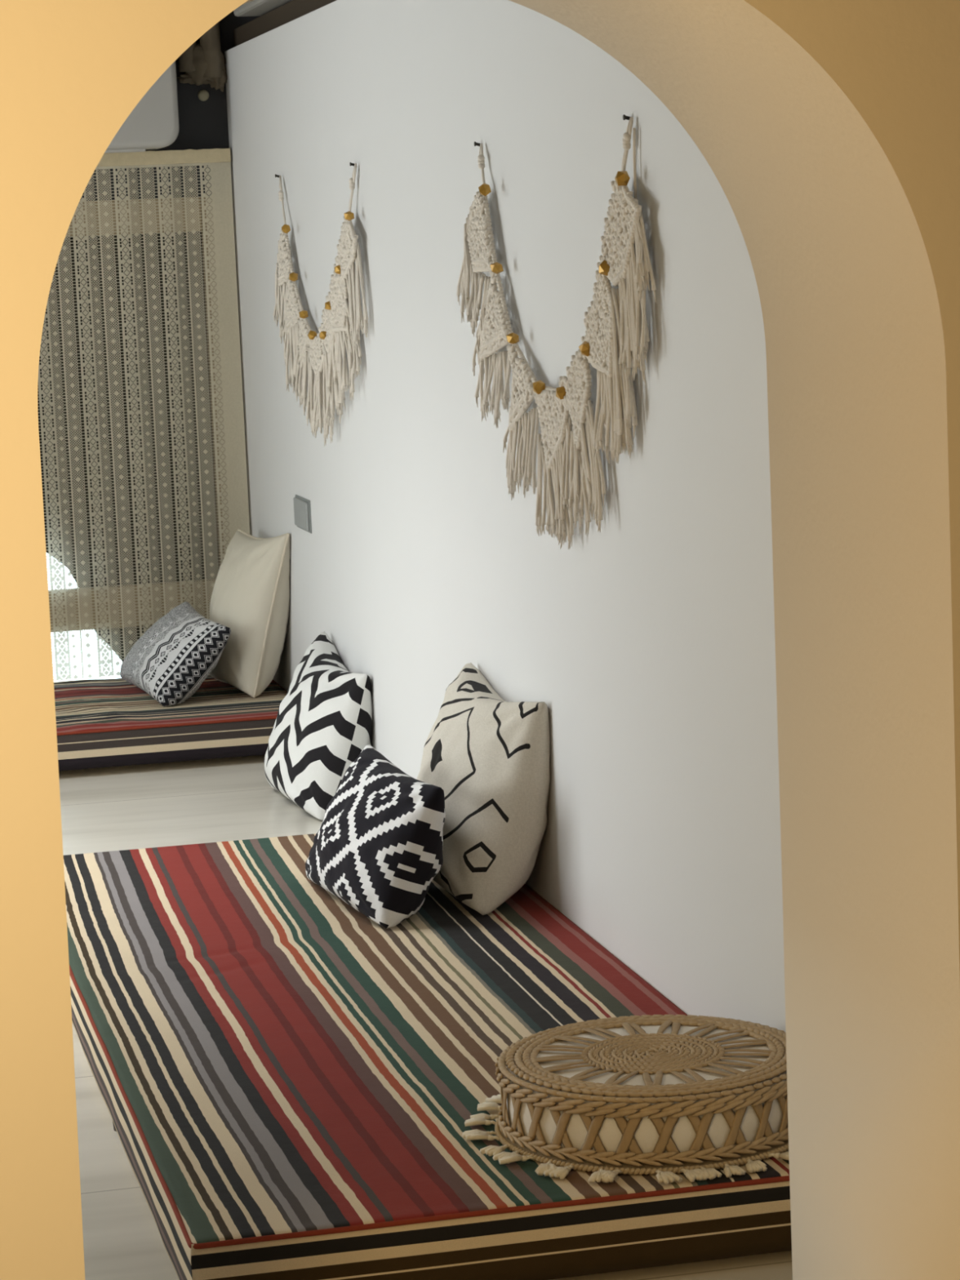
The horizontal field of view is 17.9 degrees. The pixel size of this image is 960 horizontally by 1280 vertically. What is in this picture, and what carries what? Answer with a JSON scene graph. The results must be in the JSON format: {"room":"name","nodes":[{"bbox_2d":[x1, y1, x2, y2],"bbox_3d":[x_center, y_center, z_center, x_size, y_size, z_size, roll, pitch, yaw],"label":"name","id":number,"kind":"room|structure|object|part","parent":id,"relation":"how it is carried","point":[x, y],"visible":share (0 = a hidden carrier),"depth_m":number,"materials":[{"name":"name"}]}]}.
{"room":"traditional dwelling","nodes":[
{"label":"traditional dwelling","id":0,"kind":"room"},
{"bbox_2d":[80,10,259,200],"bbox_3d":[-2.363,-0.827,8.664,3.764,2.300,0.120,-4,8,-13],"label":"wall","id":1,"kind":"structure","parent":0,"point":[202,125],"depth_m":8.88,"materials":[{"name":"black paint"}]},
{"bbox_2d":[46,196,230,682],"bbox_3d":[-1.877,-0.483,8.773,2.410,1.490,0.075,-4,8,-13],"label":"window","id":2,"kind":"structure","parent":1,"relation":"in","point":[110,677],"depth_m":8.97,"materials":[{"name":"beige"}]},
{"bbox_3d":[-1.890,-0.617,8.789,2.230,1.028,0.005,-4,8,-13],"label":"pane","id":3,"kind":"part","parent":2,"relation":"part of","materials":[{"name":"clear glass"}]},
{"bbox_3d":[-1.859,0.106,8.886,2.230,0.190,0.005,-4,8,-13],"label":"pane","id":4,"kind":"part","parent":2,"relation":"part of","materials":[{"name":"clear glass"}]},
{"bbox_2d":[37,231,219,661],"bbox_3d":[-1.857,-0.472,8.798,2.258,1.401,0.015,-4,8,-13],"label":"drape","id":5,"kind":"object","parent":2,"relation":"hanging from","point":[71,242],"visible":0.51,"depth_m":8.97,"materials":[{"name":"beige fabric"}]},
{"bbox_2d":[37,148,249,680],"bbox_3d":[-1.843,-0.595,8.695,2.357,1.524,0.020,-4,8,-13],"label":"lace curtain","id":6,"kind":"object","parent":2,"relation":"hanging from","point":[218,160],"visible":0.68,"depth_m":8.89,"materials":[{"name":"beige fabric"}]},
{"bbox_2d":[104,61,178,153],"bbox_3d":[-1.318,-1.533,8.661,0.896,0.308,0.196,-4,8,-13],"label":"air conditioner","id":7,"kind":"object","parent":1,"relation":"attached to","point":[153,124],"visible":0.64,"depth_m":8.66,"materials":[{"name":"grey plastic"}]},
{"bbox_2d":[177,21,227,91],"bbox_3d":[-0.814,-1.832,8.819,0.152,0.480,0.091,-4,8,-13],"label":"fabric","id":8,"kind":"object","parent":1,"relation":"attached to","point":[203,62],"visible":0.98,"depth_m":8.80,"materials":[{"name":"brown fabric"}]},
{"bbox_2d":[197,89,208,101],"bbox_3d":[-0.806,-1.589,8.871,0.034,0.034,0.013,-4,8,-13],"label":"plug","id":9,"kind":"object","parent":1,"relation":"attached to","point":[202,95],"visible":1,"depth_m":8.87,"materials":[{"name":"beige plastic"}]},
{"bbox_2d":[58,754,792,1279],"bbox_3d":[-0.628,0.931,3.951,4.800,0.080,10.900,-4,8,-13],"label":"floor","id":10,"kind":"structure","parent":0,"point":[224,799],"depth_m":7.16,"materials":[{"name":"beige tile"}]},
{"bbox_2d":[53,673,287,771],"bbox_3d":[-1.844,0.291,8.309,2.666,0.136,0.947,-4,8,-13],"label":"mattress","id":11,"kind":"object","parent":10,"relation":"on","point":[100,723],"visible":0.55,"depth_m":8.11,"materials":[{"name":"fabric"}]},
{"bbox_2d":[120,601,231,706],"bbox_3d":[-0.862,0.034,8.546,0.227,0.237,0.528,-5,8,-20],"label":"cushion","id":12,"kind":"object","parent":11,"relation":"on","point":[173,658],"visible":1,"depth_m":8.38,"materials":[{"name":"fabric"}]},
{"bbox_2d":[208,528,289,697],"bbox_3d":[-0.668,-0.089,8.582,0.202,0.460,0.536,-4,8,-13],"label":"cushion","id":13,"kind":"object","parent":11,"relation":"on","point":[251,594],"visible":0.87,"depth_m":8.42,"materials":[{"name":"beige fabric"}]},
{"bbox_2d":[63,833,791,1279],"bbox_3d":[-0.215,0.640,5.211,0.921,0.128,2.593,-4,8,-13],"label":"mattress","id":14,"kind":"object","parent":10,"relation":"on","point":[289,1080],"visible":0.66,"depth_m":4.64,"materials":[{"name":"fabric"}]},
{"bbox_2d":[263,631,372,821],"bbox_3d":[-0.421,0.207,7.537,0.226,0.382,0.585,-4,8,-13],"label":"cushion","id":15,"kind":"object","parent":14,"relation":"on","point":[323,722],"visible":0.82,"depth_m":7.34,"materials":[{"name":"fabric"}]},
{"bbox_2d":[305,744,445,928],"bbox_3d":[-0.200,0.362,5.752,0.214,0.271,0.519,-4,8,-13],"label":"cushion","id":16,"kind":"object","parent":14,"relation":"on","point":[377,846],"visible":1,"depth_m":5.58,"materials":[{"name":"fabric"}]},
{"bbox_2d":[416,662,550,915],"bbox_3d":[-0.037,0.278,5.895,0.218,0.387,0.610,-4,8,-13],"label":"cushion","id":17,"kind":"object","parent":14,"relation":"on","point":[489,754],"visible":0.84,"depth_m":5.66,"materials":[{"name":"fabric"}]},
{"bbox_2d":[462,1093,789,1184],"bbox_3d":[0.226,0.677,4.261,0.493,0.013,0.538,-5,8,-18],"label":"mat","id":18,"kind":"object","parent":14,"relation":"on","point":[553,1166],"visible":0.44,"depth_m":4.07,"materials":[{"name":"fabric"}]},
{"bbox_2d":[494,1014,788,1166],"bbox_3d":[0.244,0.623,4.260,0.444,0.098,0.444,-8,10,-38],"label":"woven pouf","id":19,"kind":"object","parent":18,"relation":"on","point":[646,1089],"visible":0.96,"depth_m":4.12,"materials":[{"name":"wicker"}]},
{"bbox_3d":[0.246,0.677,4.267,0.452,0.010,0.454,-4,8,-13],"label":"edge cord","id":20,"kind":"part","parent":18,"relation":"part of","materials":[{"name":"fabric"}]},
{"bbox_2d":[0,0,959,1279],"bbox_3d":[-0.494,-0.297,2.972,4.800,2.600,0.540,-4,8,-13],"label":"wall","id":21,"kind":"structure","parent":0,"point":[828,131],"depth_m":3.05,"materials":[{"name":"beige paint"}]},
{"bbox_2d":[224,0,786,1032],"bbox_3d":[-0.053,-0.442,6.423,0.080,1.937,5.960,-4,8,-13],"label":"wall","id":22,"kind":"structure","parent":0,"point":[647,642],"depth_m":5.54,"materials":[{"name":"white paint"}]},
{"bbox_2d":[233,0,336,46],"bbox_3d":[-0.013,-1.422,6.156,0.120,0.055,5.660,-4,8,-13],"label":"trim","id":23,"kind":"structure","parent":22,"relation":"attached to","point":[292,10],"depth_m":8.15,"materials":[{"name":"brown wood"}]},
{"bbox_2d":[293,494,311,533],"bbox_3d":[-0.473,-0.336,8.094,0.012,0.087,0.215,-4,8,-13],"label":"blank wall plate","id":24,"kind":"object","parent":22,"relation":"attached to","point":[302,506],"visible":1,"depth_m":8.06,"materials":[{"name":"grey plastic"}]},
{"bbox_2d":[273,163,368,446],"bbox_3d":[-0.406,-0.825,7.550,0.041,0.680,1.187,-4,8,-13],"label":"macrame wall hanging","id":25,"kind":"object","parent":22,"relation":"attached to","point":[316,361],"visible":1,"depth_m":7.44,"materials":[{"name":"fabric"}]},
{"bbox_3d":[-0.511,-1.002,7.950,0.021,0.159,0.171,-4,8,-13],"label":"knotted panel","id":26,"kind":"part","parent":25,"relation":"part of","materials":[{"name":"fabric"}]},
{"bbox_3d":[-0.481,-0.867,7.863,0.021,0.158,0.205,-4,8,-13],"label":"knotted panel","id":27,"kind":"part","parent":25,"relation":"part of","materials":[{"name":"fabric"}]},
{"bbox_3d":[-0.444,-0.762,7.733,0.021,0.143,0.141,-4,8,-13],"label":"knotted panel","id":28,"kind":"part","parent":25,"relation":"part of","materials":[{"name":"fabric"}]},
{"bbox_3d":[-0.402,-0.705,7.567,0.021,0.120,0.232,-4,8,-13],"label":"knotted panel","id":29,"kind":"part","parent":25,"relation":"part of","materials":[{"name":"fabric"}]},
{"bbox_3d":[-0.404,-0.959,7.553,0.017,0.416,1.060,-4,8,-13],"label":"hanging cord","id":30,"kind":"part","parent":25,"relation":"part of","materials":[{"name":"fabric"}]},
{"bbox_3d":[-0.370,-0.756,7.411,0.021,0.123,0.220,-4,8,-13],"label":"knotted panel","id":31,"kind":"part","parent":25,"relation":"part of","materials":[{"name":"fabric"}]},
{"bbox_3d":[-0.343,-0.813,7.273,0.021,0.157,0.294,-4,8,-13],"label":"knotted panel","id":32,"kind":"part","parent":25,"relation":"part of","materials":[{"name":"fabric"}]},
{"bbox_3d":[-0.315,-0.914,7.119,0.021,0.164,0.282,-4,8,-13],"label":"knotted panel","id":33,"kind":"part","parent":25,"relation":"part of","materials":[{"name":"fabric"}]},
{"bbox_2d":[456,116,656,549],"bbox_3d":[0.114,-0.528,5.367,0.041,0.731,1.312,-4,8,-13],"label":"macrame wall hanging","id":34,"kind":"object","parent":22,"relation":"attached to","point":[615,340],"visible":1,"depth_m":5.20,"materials":[{"name":"fabric"}]},
{"bbox_3d":[0.002,-0.780,5.773,0.021,0.163,0.178,-4,8,-13],"label":"knotted panel","id":35,"kind":"part","parent":34,"relation":"part of","materials":[{"name":"fabric"}]},
{"bbox_3d":[0.028,-0.614,5.715,0.019,0.185,0.220,-4,8,-14],"label":"knotted panel","id":36,"kind":"part","parent":34,"relation":"part of","materials":[{"name":"fabric"}]},
{"bbox_3d":[0.078,-0.462,5.542,0.021,0.179,0.197,-4,8,-13],"label":"knotted panel","id":37,"kind":"part","parent":34,"relation":"part of","materials":[{"name":"fabric"}]},
{"bbox_3d":[0.129,-0.369,5.348,0.021,0.154,0.250,-4,8,-13],"label":"knotted panel","id":38,"kind":"part","parent":34,"relation":"part of","materials":[{"name":"fabric"}]},
{"bbox_3d":[0.127,-0.660,5.321,0.017,0.458,1.056,-4,8,-13],"label":"hanging cord","id":39,"kind":"part","parent":34,"relation":"part of","materials":[{"name":"fabric"}]},
{"bbox_3d":[0.161,-0.415,5.193,0.021,0.176,0.229,-4,8,-13],"label":"knotted panel","id":40,"kind":"part","parent":34,"relation":"part of","materials":[{"name":"fabric"}]},
{"bbox_3d":[0.194,-0.527,5.012,0.021,0.183,0.224,-4,8,-13],"label":"knotted panel","id":41,"kind":"part","parent":34,"relation":"part of","materials":[{"name":"fabric"}]},
{"bbox_3d":[0.222,-0.653,4.846,0.021,0.177,0.252,-4,8,-13],"label":"knotted panel","id":42,"kind":"part","parent":34,"relation":"part of","materials":[{"name":"fabric"}]},
{"bbox_2d":[622,114,630,119],"bbox_3d":[0.237,-0.829,4.826,0.019,0.012,0.009,-4,8,-13],"label":"nail","id":43,"kind":"object","parent":22,"relation":"attached to","point":[627,117],"visible":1,"depth_m":4.82,"materials":[{"name":"grey metal"}]},
{"bbox_3d":[0.095,-0.633,6.434,0.080,2.300,5.960,-4,8,-13],"label":"wall","id":44,"kind":"structure","parent":0,"visible":0},
{"bbox_2d":[233,0,292,16],"bbox_3d":[0.001,-1.475,5.946,0.180,0.095,5.260,-4,8,-13],"label":"trim","id":45,"kind":"structure","parent":44,"relation":"attached to","point":[255,7],"depth_m":8.22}
]}

